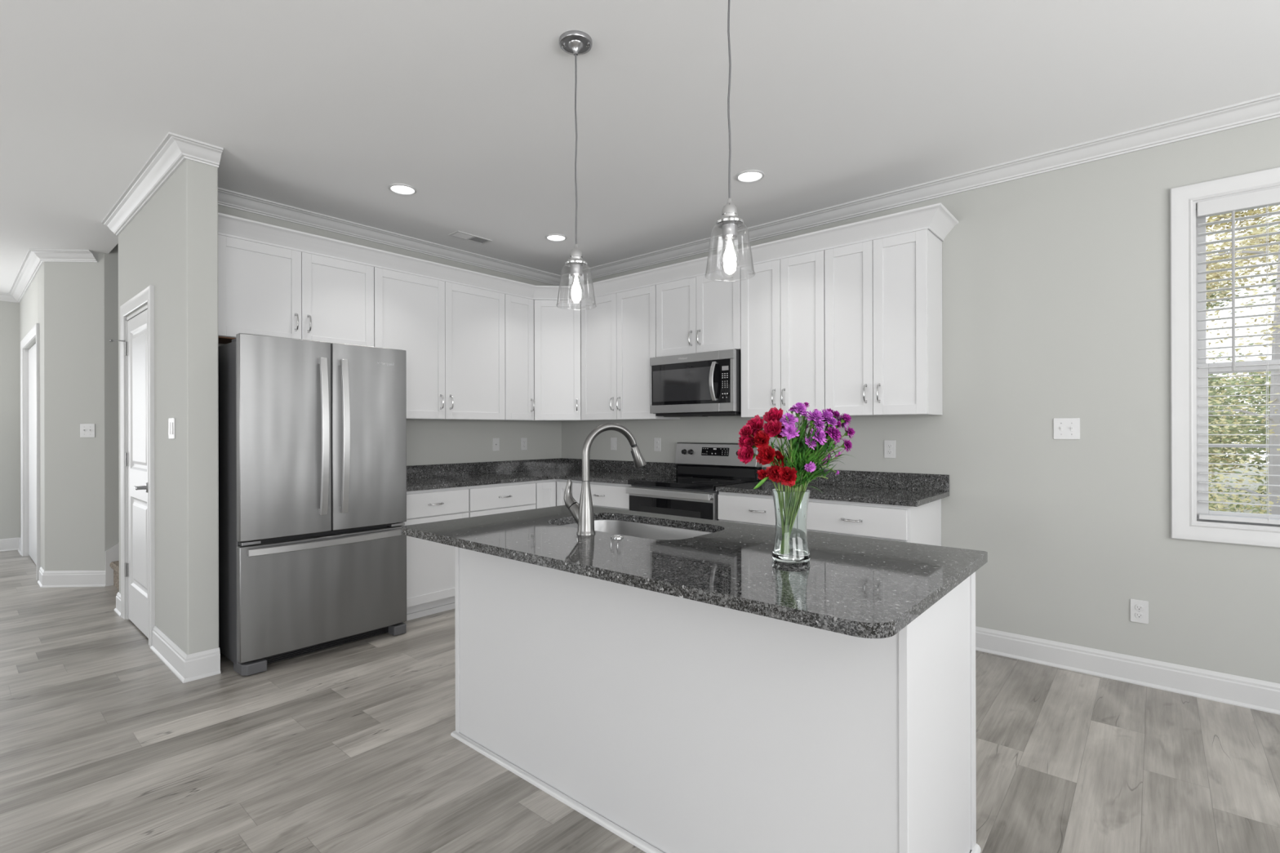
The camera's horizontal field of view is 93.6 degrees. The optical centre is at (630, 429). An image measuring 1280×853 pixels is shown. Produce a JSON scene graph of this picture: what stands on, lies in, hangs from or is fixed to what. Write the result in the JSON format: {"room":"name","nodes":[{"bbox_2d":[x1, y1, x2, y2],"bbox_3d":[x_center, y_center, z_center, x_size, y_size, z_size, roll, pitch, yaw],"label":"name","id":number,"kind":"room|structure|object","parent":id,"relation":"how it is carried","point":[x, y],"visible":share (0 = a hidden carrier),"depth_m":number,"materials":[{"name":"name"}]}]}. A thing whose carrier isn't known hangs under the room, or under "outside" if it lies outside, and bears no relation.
{"room":"kitchen","nodes":[
{"label":"kitchen","id":0,"kind":"room"},
{"bbox_2d":[0,300,20,539],"bbox_3d":[-8.164,-0.076,4.928,0.120,2.769,4.700,0,0,41],"label":"wall","id":1,"kind":"structure","parent":0,"point":[10,385],"depth_m":6.50,"materials":[{"name":"grey paint"}]},
{"bbox_2d":[0,537,21,555],"bbox_3d":[-6.605,1.237,6.270,0.450,0.133,0.370,0,0,41],"label":"baseboard","id":2,"kind":"structure","parent":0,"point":[11,544],"depth_m":6.48,"materials":[{"name":"grey paint"}]},
{"bbox_2d":[19,271,38,537],"bbox_3d":[-5.879,-0.082,5.964,1.950,2.769,0.130,0,0,41],"label":"wall","id":3,"kind":"structure","parent":0,"point":[28,304],"depth_m":5.90,"materials":[{"name":"grey paint"}]},
{"bbox_2d":[20,323,39,580],"bbox_3d":[-5.679,0.190,5.774,1.606,2.223,0.152,0,0,41],"label":"door","id":4,"kind":"structure","parent":3,"relation":"in","point":[29,358],"depth_m":6.07,"materials":[{"name":"white paint"}]},
{"bbox_2d":[38,243,119,570],"bbox_3d":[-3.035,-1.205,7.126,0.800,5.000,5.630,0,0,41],"label":"wall","id":5,"kind":"structure","parent":0,"point":[78,301],"depth_m":4.99,"materials":[{"name":"grey paint"}]},
{"bbox_2d":[0,248,97,302],"bbox_3d":[-7.021,-1.425,4.037,2.778,0.078,4.870,0,0,41],"label":"trim","id":6,"kind":"structure","parent":5,"relation":"attached to","point":[33,260],"depth_m":5.04,"materials":[{"name":"white paint"}]},
{"bbox_2d":[37,566,109,587],"bbox_3d":[-4.701,1.233,5.000,0.733,0.133,0.158,0,0,10],"label":"baseboard","id":7,"kind":"structure","parent":5,"relation":"attached to","point":[47,579],"depth_m":4.97,"materials":[{"name":"white paint"}]},
{"bbox_2d":[80,423,95,437],"bbox_3d":[-4.499,0.006,4.979,0.116,0.115,0.016,0,0,-4],"label":"light switch","id":8,"kind":"object","parent":5,"relation":"attached to","point":[86,430],"visible":1,"depth_m":4.98,"materials":[{"name":"grey plastic"}]},
{"bbox_2d":[105,542,119,586],"bbox_3d":[-3.667,0.422,5.778,0.020,1.750,2.095,0,0,41],"label":"trim","id":9,"kind":"structure","parent":5,"relation":"attached to","point":[112,554],"depth_m":5.01,"materials":[{"name":"grey paint"}]},
{"bbox_2d":[118,159,218,654],"bbox_3d":[-2.935,-0.090,3.763,1.850,2.769,0.140,0,0,41],"label":"wall","id":10,"kind":"structure","parent":0,"point":[171,245],"depth_m":3.19,"materials":[{"name":"grey paint"}]},
{"bbox_2d":[114,591,120,617],"bbox_3d":[-3.571,1.230,4.300,0.229,0.133,0.154,0,0,41],"label":"baseboard","id":11,"kind":"structure","parent":10,"relation":"attached to","point":[117,610],"depth_m":4.26,"materials":[{"name":"grey paint"}]},
{"bbox_2d":[109,284,155,647],"bbox_3d":[-3.155,0.218,3.898,0.910,2.155,0.226,0,0,41],"label":"door","id":12,"kind":"structure","parent":10,"relation":"in","point":[136,340],"depth_m":3.88,"materials":[{"name":"white paint"}]},
{"bbox_2d":[101,131,223,235],"bbox_3d":[-2.934,-1.435,3.699,1.940,0.078,0.230,0,0,41],"label":"trim","id":13,"kind":"structure","parent":10,"relation":"attached to","point":[174,149],"depth_m":3.33,"materials":[{"name":"grey paint"}]},
{"bbox_2d":[168,417,174,439],"bbox_3d":[-2.515,-0.008,3.294,0.116,0.115,0.010,0,0,41],"label":"light switch","id":14,"kind":"object","parent":10,"relation":"attached to","point":[171,420],"visible":1,"depth_m":3.28,"materials":[{"name":"grey plastic"}]},
{"bbox_2d":[150,625,220,683],"bbox_3d":[-2.506,1.227,3.373,0.744,0.133,0.164,0,0,41],"label":"baseboard","id":15,"kind":"structure","parent":10,"relation":"attached to","point":[195,666],"depth_m":3.17,"materials":[{"name":"white paint"}]},
{"bbox_2d":[217,204,561,466],"bbox_3d":[-1.709,-0.093,4.782,0.120,2.769,3.010,0,0,41],"label":"wall","id":16,"kind":"structure","parent":0,"point":[428,442],"depth_m":5.04,"materials":[{"name":"grey paint"}]},
{"bbox_2d":[217,234,373,346],"bbox_3d":[-2.176,-0.851,3.881,0.365,0.632,0.932,0,0,41],"label":"upper cabinet","id":17,"kind":"object","parent":16,"relation":"attached to","point":[264,289],"visible":0.75,"depth_m":3.74,"materials":[{"name":"white paint"}]},
{"bbox_2d":[373,266,505,420],"bbox_3d":[-1.503,-0.625,4.649,0.365,1.088,1.102,0,0,41],"label":"upper cabinet","id":18,"kind":"object","parent":16,"relation":"attached to","point":[452,335],"visible":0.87,"depth_m":4.56,"materials":[{"name":"white paint"}]},
{"bbox_2d":[503,293,534,421],"bbox_3d":[-1.038,-0.626,5.179,0.365,1.088,0.302,0,0,41],"label":"upper cabinet","id":19,"kind":"object","parent":16,"relation":"attached to","point":[518,311],"visible":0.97,"depth_m":5.09,"materials":[{"name":"white paint"}]},
{"bbox_2d":[406,457,675,479],"bbox_3d":[-0.794,0.325,4.639,1.441,0.100,2.019,0,0,41],"label":"backsplash","id":20,"kind":"structure","parent":16,"relation":"attached to","point":[476,468],"depth_m":5.23,"materials":[{"name":"stone"}]},
{"bbox_2d":[0,0,1279,293],"bbox_3d":[-1.774,-1.517,2.914,12.350,0.080,10.300,0,0,41],"label":"ceiling","id":21,"kind":"structure","parent":0,"point":[318,106],"depth_m":2.69,"materials":[{"name":"white paint"}]},
{"bbox_2d":[388,183,417,195],"bbox_3d":[-1.394,-1.473,3.682,0.164,0.008,0.164,0,0,41],"label":"recessed light","id":22,"kind":"object","parent":21,"relation":"in","point":[400,188],"visible":1,"depth_m":3.67,"materials":[{"name":"grey paint"}]},
{"bbox_2d":[448,231,492,244],"bbox_3d":[-1.223,-1.475,4.612,0.130,0.006,0.304,0,0,41],"label":"ceiling vent","id":23,"kind":"object","parent":21,"relation":"in","point":[460,234],"visible":1,"depth_m":4.61,"materials":[{"name":"white metal"}]},
{"bbox_2d":[545,233,566,241],"bbox_3d":[-0.568,-1.475,4.614,0.164,0.008,0.164,0,0,41],"label":"recessed light","id":24,"kind":"object","parent":21,"relation":"in","point":[553,237],"visible":1,"depth_m":4.60,"materials":[{"name":"grey paint"}]},
{"bbox_2d":[555,30,596,307],"bbox_3d":[-0.206,-0.976,2.288,0.153,1.010,0.153,0,0,41],"label":"pendant light","id":25,"kind":"object","parent":21,"relation":"hanging from","point":[575,42],"visible":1,"depth_m":2.28,"materials":[{"name":"silver metal"}]},
{"bbox_2d":[570,264,582,276],"bbox_3d":[-0.205,-0.606,2.288,0.046,0.036,0.046,0,0,41],"label":"socket","id":26,"kind":"object","parent":25,"relation":"attached to","point":[575,269],"depth_m":2.27,"materials":[{"name":"silver metal"}]},
{"bbox_2d":[704,0,755,276],"bbox_3d":[0.304,-0.977,1.841,0.153,1.010,0.153,0,0,41],"label":"pendant light","id":27,"kind":"object","parent":21,"relation":"hanging from","point":[730,221],"visible":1,"depth_m":1.83,"materials":[{"name":"clear glass"}]},
{"bbox_2d":[715,198,743,239],"bbox_3d":[0.305,-0.649,1.841,0.084,0.119,0.084,0,0,41],"label":"socket","id":28,"kind":"object","parent":27,"relation":"attached to","point":[730,221],"depth_m":1.82,"materials":[{"name":"silver metal"}]},
{"bbox_2d":[735,169,764,182],"bbox_3d":[0.699,-1.478,3.505,0.164,0.008,0.164,0,0,41],"label":"recessed light","id":29,"kind":"object","parent":21,"relation":"in","point":[748,175],"visible":1,"depth_m":3.50,"materials":[{"name":"grey paint"}]},
{"bbox_2d":[0,550,1279,852],"bbox_3d":[-2.492,1.319,2.087,12.350,0.050,8.100,0,0,41],"label":"floor","id":30,"kind":"structure","parent":0,"point":[350,747],"depth_m":2.35,"materials":[{"name":"wood"}]},
{"bbox_2d":[110,560,119,590],"bbox_3d":[-3.213,0.415,5.564,0.941,1.760,2.319,0,0,41],"label":"staircase","id":31,"kind":"structure","parent":30,"relation":"on","point":[113,565],"depth_m":4.92,"materials":[{"name":"carpet"}]},
{"bbox_2d":[217,333,406,675],"bbox_3d":[-1.978,0.392,3.695,0.837,1.793,0.926,0,0,41],"label":"refrigerator","id":32,"kind":"object","parent":30,"relation":"on","point":[313,433],"visible":1,"depth_m":3.37,"materials":[{"name":"grey metal"}]},
{"bbox_2d":[403,486,468,621],"bbox_3d":[-1.565,0.850,4.342,0.670,0.883,0.551,0,0,41],"label":"base cabinet","id":33,"kind":"object","parent":30,"relation":"on","point":[430,565],"visible":0.43,"depth_m":4.14,"materials":[{"name":"white paint"}]},
{"bbox_2d":[467,480,536,517],"bbox_3d":[-1.177,0.849,4.785,0.670,0.883,0.623,0,0,41],"label":"base cabinet","id":34,"kind":"object","parent":30,"relation":"on","point":[492,499],"visible":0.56,"depth_m":4.57,"materials":[{"name":"white paint"}]},
{"bbox_2d":[534,479,573,508],"bbox_3d":[-0.640,0.848,5.288,0.813,0.883,0.838,0,0,41],"label":"base cabinet","id":35,"kind":"object","parent":30,"relation":"on","point":[550,492],"visible":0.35,"depth_m":4.93,"materials":[{"name":"white paint"}]},
{"bbox_2d":[406,457,675,491],"bbox_3d":[-0.794,0.340,4.639,1.441,0.130,2.019,0,0,41],"label":"countertop","id":36,"kind":"structure","parent":35,"relation":"on","point":[426,477],"depth_m":5.01,"materials":[{"name":"stone"}]},
{"bbox_2d":[572,480,631,510],"bbox_3d":[-0.043,0.846,4.877,0.623,0.883,0.670,0,0,41],"label":"base cabinet","id":37,"kind":"object","parent":30,"relation":"on","point":[611,495],"visible":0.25,"depth_m":4.61,"materials":[{"name":"white paint"}]},
{"bbox_2d":[626,442,761,520],"bbox_3d":[0.468,0.693,4.409,0.751,1.186,0.684,0,0,41],"label":"range","id":38,"kind":"object","parent":30,"relation":"on","point":[700,467],"visible":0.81,"depth_m":4.37,"materials":[{"name":"grey metal"}]},
{"bbox_2d":[627,475,758,491],"bbox_3d":[0.456,0.382,4.397,0.751,0.036,0.587,0,0,41],"label":"cooktop","id":39,"kind":"object","parent":38,"relation":"in","point":[672,482],"depth_m":4.29,"materials":[{"name":"black glass"}]},
{"bbox_2d":[450,546,981,852],"bbox_3d":[0.156,0.846,2.185,1.837,0.883,0.678,0,0,41],"label":"kitchen island","id":40,"kind":"object","parent":30,"relation":"on","point":[671,724],"visible":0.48,"depth_m":1.72,"materials":[{"name":"grey paint"}]},
{"bbox_2d":[400,505,987,638],"bbox_3d":[0.096,0.388,2.086,1.832,0.030,0.929,0,0,41],"label":"island countertop","id":41,"kind":"structure","parent":40,"relation":"on","point":[855,586],"depth_m":1.68,"materials":[{"name":"stone"}]},
{"bbox_2d":[564,422,646,535],"bbox_3d":[-0.083,0.173,2.206,0.311,0.400,0.112,0,0,-14],"label":"faucet","id":42,"kind":"object","parent":41,"relation":"on","point":[582,513],"visible":1,"depth_m":2.16,"materials":[{"name":"silver metal"}]},
{"bbox_2d":[560,520,713,540],"bbox_3d":[0.010,0.503,2.372,0.734,0.197,0.444,0,0,41],"label":"sink","id":43,"kind":"object","parent":41,"relation":"in","point":[645,531],"visible":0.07,"depth_m":2.60,"materials":[{"name":"grey metal"}]},
{"bbox_2d":[771,488,810,563],"bbox_3d":[0.461,0.272,1.722,0.107,0.200,0.107,0,0,41],"label":"glass vase","id":44,"kind":"object","parent":41,"relation":"on","point":[791,543],"visible":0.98,"depth_m":1.68,"materials":[{"name":"clear glass"}]},
{"bbox_2d":[737,431,778,490],"bbox_3d":[0.381,0.176,1.713,0.144,0.356,0.054,0,0,9],"label":"carnation","id":45,"kind":"object","parent":44,"relation":"in","point":[744,442],"visible":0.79,"depth_m":1.71,"materials":[{"name":"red plant"}]},
{"bbox_2d":[746,414,781,486],"bbox_3d":[0.390,0.154,1.718,0.125,0.398,0.057,0,0,18],"label":"carnation","id":46,"kind":"object","parent":44,"relation":"in","point":[756,424],"visible":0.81,"depth_m":1.72,"materials":[{"name":"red plant"}]},
{"bbox_2d":[755,444,782,491],"bbox_3d":[0.397,0.196,1.703,0.061,0.315,0.085,0,0,41],"label":"carnation","id":47,"kind":"object","parent":44,"relation":"in","point":[766,455],"visible":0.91,"depth_m":1.68,"materials":[{"name":"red plant"}]},
{"bbox_2d":[751,429,786,491],"bbox_3d":[0.398,0.176,1.704,0.111,0.354,0.056,0,0,-14],"label":"carnation","id":48,"kind":"object","parent":44,"relation":"in","point":[762,437],"visible":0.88,"depth_m":1.69,"materials":[{"name":"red plant"}]},
{"bbox_2d":[761,419,786,491],"bbox_3d":[0.408,0.161,1.700,0.076,0.386,0.054,0,0,8],"label":"carnation","id":49,"kind":"object","parent":44,"relation":"in","point":[773,428],"visible":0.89,"depth_m":1.69,"materials":[{"name":"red plant"}]},
{"bbox_2d":[762,406,787,491],"bbox_3d":[0.413,0.143,1.722,0.061,0.420,0.054,0,0,41],"label":"carnation","id":50,"kind":"object","parent":44,"relation":"in","point":[774,414],"visible":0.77,"depth_m":1.71,"materials":[{"name":"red plant"}]},
{"bbox_2d":[765,459,786,491],"bbox_3d":[0.415,0.217,1.706,0.064,0.272,0.069,0,0,41],"label":"carnation","id":51,"kind":"object","parent":44,"relation":"in","point":[772,473],"visible":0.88,"depth_m":1.69,"materials":[{"name":"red plant"}]},
{"bbox_2d":[773,450,787,486],"bbox_3d":[0.431,0.206,1.720,0.053,0.295,0.052,0,0,-22],"label":"carnation","id":52,"kind":"object","parent":44,"relation":"in","point":[779,455],"visible":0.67,"depth_m":1.71,"materials":[{"name":"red plant"}]},
{"bbox_2d":[775,460,797,491],"bbox_3d":[0.448,0.219,1.692,0.059,0.270,0.079,0,0,41],"label":"carnation","id":53,"kind":"object","parent":44,"relation":"in","point":[787,476],"visible":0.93,"depth_m":1.67,"materials":[{"name":"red plant"}]},
{"bbox_2d":[779,412,799,491],"bbox_3d":[0.455,0.152,1.702,0.067,0.403,0.064,0,0,-5],"label":"dianthus","id":54,"kind":"object","parent":44,"relation":"in","point":[788,419],"visible":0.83,"depth_m":1.69,"materials":[{"name":"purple plant"}]},
{"bbox_2d":[780,423,802,491],"bbox_3d":[0.448,0.168,1.688,0.060,0.371,0.068,0,0,-1],"label":"dianthus","id":55,"kind":"object","parent":44,"relation":"in","point":[790,432],"visible":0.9,"depth_m":1.67,"materials":[{"name":"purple plant"}]},
{"bbox_2d":[788,402,808,484],"bbox_3d":[0.476,0.137,1.723,0.079,0.434,0.060,0,0,41],"label":"dianthus","id":56,"kind":"object","parent":44,"relation":"in","point":[799,408],"visible":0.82,"depth_m":1.71,"materials":[{"name":"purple plant"}]},
{"bbox_2d":[793,410,808,457],"bbox_3d":[0.472,0.149,1.720,0.074,0.410,0.062,0,0,41],"label":"dianthus","id":57,"kind":"object","parent":44,"relation":"in","point":[801,433],"visible":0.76,"depth_m":1.71,"materials":[{"name":"green plant"}]},
{"bbox_2d":[795,436,816,472],"bbox_3d":[0.486,0.186,1.704,0.090,0.336,0.055,0,0,-5],"label":"dianthus","id":58,"kind":"object","parent":44,"relation":"in","point":[813,443],"visible":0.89,"depth_m":1.70,"materials":[{"name":"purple plant"}]},
{"bbox_2d":[800,408,817,456],"bbox_3d":[0.488,0.146,1.724,0.119,0.415,0.052,0,0,-27],"label":"dianthus","id":59,"kind":"object","parent":44,"relation":"in","point":[814,409],"visible":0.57,"depth_m":1.73,"materials":[{"name":"green plant"}]},
{"bbox_2d":[797,409,825,469],"bbox_3d":[0.495,0.147,1.714,0.124,0.413,0.059,0,0,11],"label":"dianthus","id":60,"kind":"object","parent":44,"relation":"in","point":[816,415],"visible":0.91,"depth_m":1.70,"materials":[{"name":"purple plant"}]},
{"bbox_2d":[798,420,824,481],"bbox_3d":[0.488,0.162,1.706,0.126,0.384,0.049,0,0,6],"label":"dianthus","id":61,"kind":"object","parent":44,"relation":"in","point":[820,425],"visible":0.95,"depth_m":1.69,"materials":[{"name":"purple plant"}]},
{"bbox_2d":[796,428,827,491],"bbox_3d":[0.499,0.174,1.706,0.116,0.360,0.061,0,0,28],"label":"dianthus","id":62,"kind":"object","parent":44,"relation":"in","point":[819,436],"visible":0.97,"depth_m":1.69,"materials":[{"name":"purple plant"}]},
{"bbox_2d":[799,408,834,491],"bbox_3d":[0.513,0.146,1.720,0.158,0.414,0.068,0,0,-13],"label":"dianthus","id":63,"kind":"object","parent":44,"relation":"in","point":[826,414],"visible":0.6,"depth_m":1.72,"materials":[{"name":"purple plant"}]},
{"bbox_2d":[802,417,837,490],"bbox_3d":[0.509,0.158,1.709,0.158,0.392,0.061,0,0,-8],"label":"dianthus","id":64,"kind":"object","parent":44,"relation":"in","point":[832,422],"visible":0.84,"depth_m":1.70,"materials":[{"name":"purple plant"}]},
{"bbox_2d":[811,453,839,475],"bbox_3d":[0.522,0.209,1.731,0.174,0.289,0.060,0,0,-15],"label":"dianthus","id":65,"kind":"object","parent":44,"relation":"in","point":[837,472],"visible":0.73,"depth_m":1.74,"materials":[{"name":"green plant"}]},
{"bbox_2d":[810,410,839,448],"bbox_3d":[0.521,0.148,1.740,0.187,0.412,0.062,0,0,2],"label":"dianthus","id":66,"kind":"object","parent":44,"relation":"in","point":[836,413],"visible":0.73,"depth_m":1.74,"materials":[{"name":"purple plant"}]},
{"bbox_2d":[802,438,852,489],"bbox_3d":[0.534,0.188,1.715,0.202,0.331,0.058,0,0,-6],"label":"dianthus","id":67,"kind":"object","parent":44,"relation":"in","point":[846,444],"visible":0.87,"depth_m":1.71,"materials":[{"name":"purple plant"}]},
{"bbox_2d":[717,491,775,527],"bbox_3d":[0.991,0.843,3.971,0.598,0.883,0.670,0,0,41],"label":"base cabinet","id":68,"kind":"object","parent":30,"relation":"on","point":[740,508],"visible":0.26,"depth_m":3.81,"materials":[{"name":"white paint"}]},
{"bbox_2d":[715,466,949,506],"bbox_3d":[1.237,0.335,3.770,1.238,0.130,0.647,0,0,41],"label":"countertop","id":69,"kind":"structure","parent":68,"relation":"on","point":[904,489],"depth_m":3.71,"materials":[{"name":"stone"}]},
{"bbox_2d":[806,498,941,546],"bbox_3d":[1.439,0.842,3.578,0.591,0.883,0.670,0,0,41],"label":"base cabinet","id":70,"kind":"object","parent":30,"relation":"on","point":[922,524],"visible":0.36,"depth_m":3.35,"materials":[{"name":"white paint"}]},
{"bbox_2d":[217,92,1279,285],"bbox_3d":[-0.605,-1.441,0.493,7.200,0.078,8.000,0,0,41],"label":"trim","id":71,"kind":"structure","parent":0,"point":[1266,108],"depth_m":3.80,"materials":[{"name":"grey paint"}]},
{"bbox_2d":[738,424,774,466],"bbox_3d":[0.377,0.169,1.719,0.134,0.370,0.040,0,0,-10],"label":"carnation","id":72,"kind":"object","parent":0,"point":[746,429],"visible":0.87,"depth_m":1.71,"materials":[{"name":"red plant"}]},
{"bbox_2d":[737,444,778,488],"bbox_3d":[0.380,0.198,1.711,0.147,0.311,0.051,0,0,-4],"label":"carnation","id":73,"kind":"object","parent":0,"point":[745,455],"visible":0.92,"depth_m":1.70,"materials":[{"name":"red plant"}]},
{"bbox_2d":[789,449,814,491],"bbox_3d":[0.484,0.199,1.706,0.089,0.309,0.114,0,0,41],"label":"leafy sprig","id":74,"kind":"object","parent":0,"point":[800,468],"visible":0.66,"depth_m":1.70,"materials":[{"name":"green plant"}]},
{"bbox_2d":[798,452,823,491],"bbox_3d":[0.491,0.208,1.714,0.120,0.291,0.060,0,0,41],"label":"dianthus","id":75,"kind":"object","parent":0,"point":[810,467],"visible":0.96,"depth_m":1.69,"materials":[{"name":"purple plant"}]},
{"bbox_2d":[802,426,840,491],"bbox_3d":[0.517,0.169,1.717,0.166,0.369,0.061,0,0,15],"label":"dianthus","id":76,"kind":"object","parent":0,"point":[833,433],"visible":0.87,"depth_m":1.70,"materials":[{"name":"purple plant"}]},
{"bbox_2d":[801,441,843,491],"bbox_3d":[0.537,0.190,1.720,0.192,0.328,0.100,0,0,-11],"label":"leafy sprig","id":77,"kind":"object","parent":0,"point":[827,455],"visible":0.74,"depth_m":1.72,"materials":[{"name":"green plant"}]},
{"bbox_2d":[802,457,842,485],"bbox_3d":[0.525,0.212,1.722,0.130,0.283,0.128,0,0,41],"label":"leafy sprig","id":78,"kind":"object","parent":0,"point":[818,467],"visible":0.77,"depth_m":1.72,"materials":[{"name":"green plant"}]},
{"bbox_2d":[808,426,855,462],"bbox_3d":[0.538,0.171,1.720,0.216,0.365,0.052,0,0,0],"label":"dianthus","id":79,"kind":"object","parent":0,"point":[850,431],"visible":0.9,"depth_m":1.72,"materials":[{"name":"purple plant"}]},
{"bbox_2d":[561,117,1279,684],"bbox_3d":[2.036,-0.102,3.594,7.320,2.769,0.140,0,0,41],"label":"wall","id":80,"kind":"structure","parent":0,"point":[1056,284],"depth_m":3.21,"materials":[{"name":"grey paint"}]},
{"bbox_2d":[512,299,600,421],"bbox_3d":[-0.642,-0.627,5.441,0.614,1.088,0.606,0,0,41],"label":"upper cabinet","id":81,"kind":"object","parent":80,"relation":"attached to","point":[557,331],"visible":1,"depth_m":5.22,"materials":[{"name":"white paint"}]},
{"bbox_2d":[581,284,680,420],"bbox_3d":[-0.022,-0.628,5.058,0.831,1.088,0.365,0,0,41],"label":"upper cabinet","id":82,"kind":"object","parent":80,"relation":"attached to","point":[619,334],"visible":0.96,"depth_m":4.93,"materials":[{"name":"white paint"}]},
{"bbox_2d":[656,267,741,356],"bbox_3d":[0.575,-0.868,4.534,0.751,0.612,0.365,0,0,41],"label":"upper cabinet","id":83,"kind":"object","parent":80,"relation":"attached to","point":[701,313],"visible":0.8,"depth_m":4.41,"materials":[{"name":"white paint"}]},
{"bbox_2d":[649,348,741,417],"bbox_3d":[0.543,-0.331,4.496,0.747,0.458,0.463,0,0,41],"label":"microwave","id":84,"kind":"object","parent":83,"relation":"attached to","point":[705,384],"visible":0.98,"depth_m":4.33,"materials":[{"name":"silver metal"}]},
{"bbox_2d":[740,250,839,417],"bbox_3d":[1.087,-0.631,4.086,0.602,1.088,0.365,0,0,41],"label":"upper cabinet","id":85,"kind":"object","parent":80,"relation":"attached to","point":[782,304],"visible":0.79,"depth_m":3.96,"materials":[{"name":"white paint"}]},
{"bbox_2d":[762,466,949,491],"bbox_3d":[1.444,0.320,4.006,1.238,0.100,0.020,0,0,41],"label":"backsplash","id":86,"kind":"structure","parent":80,"relation":"attached to","point":[926,482],"depth_m":3.83,"materials":[{"name":"stone"}]},
{"bbox_2d":[824,228,942,416],"bbox_3d":[1.540,-0.632,3.689,0.597,1.088,0.365,0,0,41],"label":"upper cabinet","id":87,"kind":"object","parent":80,"relation":"attached to","point":[883,296],"visible":0.92,"depth_m":3.55,"materials":[{"name":"white paint"}]},
{"bbox_2d":[217,202,959,300],"bbox_3d":[-0.223,-1.183,4.275,4.376,0.101,1.928,0,0,1],"label":"crown molding","id":88,"kind":"structure","parent":87,"relation":"attached to","point":[936,218],"depth_m":3.98,"materials":[{"name":"white paint"}]},
{"bbox_2d":[884,440,895,457],"bbox_3d":[1.654,0.122,3.829,0.071,0.115,0.009,0,0,41],"label":"outlet","id":89,"kind":"object","parent":80,"relation":"attached to","point":[889,445],"visible":1,"depth_m":3.83,"materials":[{"name":"grey plastic"}]},
{"bbox_2d":[1053,417,1079,439],"bbox_3d":[2.340,-0.006,3.224,0.116,0.115,0.016,0,0,41],"label":"light switch","id":90,"kind":"object","parent":80,"relation":"attached to","point":[1063,428],"visible":1,"depth_m":3.23,"materials":[{"name":"grey plastic"}]},
{"bbox_2d":[975,626,1279,715],"bbox_3d":[0.684,1.219,-0.630,3.790,0.133,8.000,0,0,41],"label":"baseboard","id":91,"kind":"structure","parent":80,"relation":"attached to","point":[1233,690],"depth_m":3.03,"materials":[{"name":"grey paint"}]},
{"bbox_2d":[1129,599,1148,624],"bbox_3d":[2.567,0.916,3.031,0.071,0.115,0.009,0,0,41],"label":"outlet","id":92,"kind":"object","parent":80,"relation":"attached to","point":[1139,609],"visible":1,"depth_m":3.03,"materials":[{"name":"grey plastic"}]},
{"bbox_2d":[1169,166,1279,547],"bbox_3d":[3.092,-0.326,2.654,1.052,1.714,0.161,0,0,41],"label":"window","id":93,"kind":"structure","parent":80,"relation":"in","point":[1185,507],"depth_m":2.91,"materials":[{"name":"grey paint"}]},
{"bbox_2d":[1196,186,1279,524],"bbox_3d":[3.066,-0.333,2.623,0.860,1.526,0.085,0,0,41],"label":"window blind","id":94,"kind":"object","parent":93,"relation":"attached to","point":[1232,203],"visible":1,"depth_m":2.80,"materials":[{"name":"grey plastic"}]},
{"label":"outside","id":95,"kind":"structure","parent":0,"visible":0},
{"bbox_2d":[1208,462,1268,514],"bbox_3d":[26.477,1.796,8.776,43.000,0.150,39.850,0,0,41],"label":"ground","id":96,"kind":"structure","parent":95,"point":[1231,476],"depth_m":18.90,"materials":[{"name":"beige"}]},
{"bbox_2d":[1206,273,1263,448],"bbox_3d":[14.412,-3.248,16.477,4.266,10.004,4.424,0,0,41],"label":"tree","id":97,"kind":"object","parent":96,"relation":"on","point":[1212,295],"visible":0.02,"depth_m":15.02,"materials":[{"name":"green plant"}]},
{"bbox_2d":[1207,340,1270,513],"bbox_3d":[8.196,0.138,9.436,3.312,3.599,3.008,0,0,-28],"label":"bush","id":98,"kind":"object","parent":96,"relation":"on","point":[1211,420],"visible":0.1,"depth_m":8.95,"materials":[{"name":"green plant"}]},
{"bbox_2d":[1205,204,1279,515],"bbox_3d":[7.355,-1.982,6.598,2.757,7.503,2.797,0,0,17],"label":"tree","id":99,"kind":"object","parent":96,"relation":"on","point":[1274,389],"visible":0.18,"depth_m":6.80,"materials":[{"name":"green plant"}]},
{"bbox_2d":[1205,204,1279,487],"bbox_3d":[11.395,-2.474,12.175,3.786,9.536,4.114,0,0,15],"label":"tree","id":100,"kind":"object","parent":96,"relation":"on","point":[1215,275],"visible":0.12,"depth_m":11.30,"materials":[{"name":"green plant"}]},
{"bbox_2d":[1206,226,1279,514],"bbox_3d":[5.548,0.233,5.939,2.350,4.326,2.214,0,0,-29],"label":"tree","id":101,"kind":"object","parent":96,"relation":"on","point":[1220,486],"visible":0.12,"depth_m":5.72,"materials":[{"name":"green plant"}]},
{"bbox_2d":[1219,342,1271,513],"bbox_3d":[10.750,0.255,9.127,3.310,4.220,2.799,0,0,-16],"label":"tree","id":102,"kind":"object","parent":96,"relation":"on","point":[1256,392],"visible":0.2,"depth_m":9.65,"materials":[{"name":"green plant"}]},
{"bbox_2d":[1227,221,1279,382],"bbox_3d":[18.586,-3.261,14.968,4.184,11.172,5.054,0,0,10],"label":"tree","id":103,"kind":"object","parent":96,"relation":"on","point":[1270,239],"visible":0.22,"depth_m":16.54,"materials":[{"name":"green plant"}]},
{"bbox_2d":[1235,206,1279,513],"bbox_3d":[13.753,-2.494,10.934,3.718,9.508,4.029,0,0,-2],"label":"tree","id":104,"kind":"object","parent":96,"relation":"on","point":[1264,228],"visible":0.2,"depth_m":12.22,"materials":[{"name":"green plant"}]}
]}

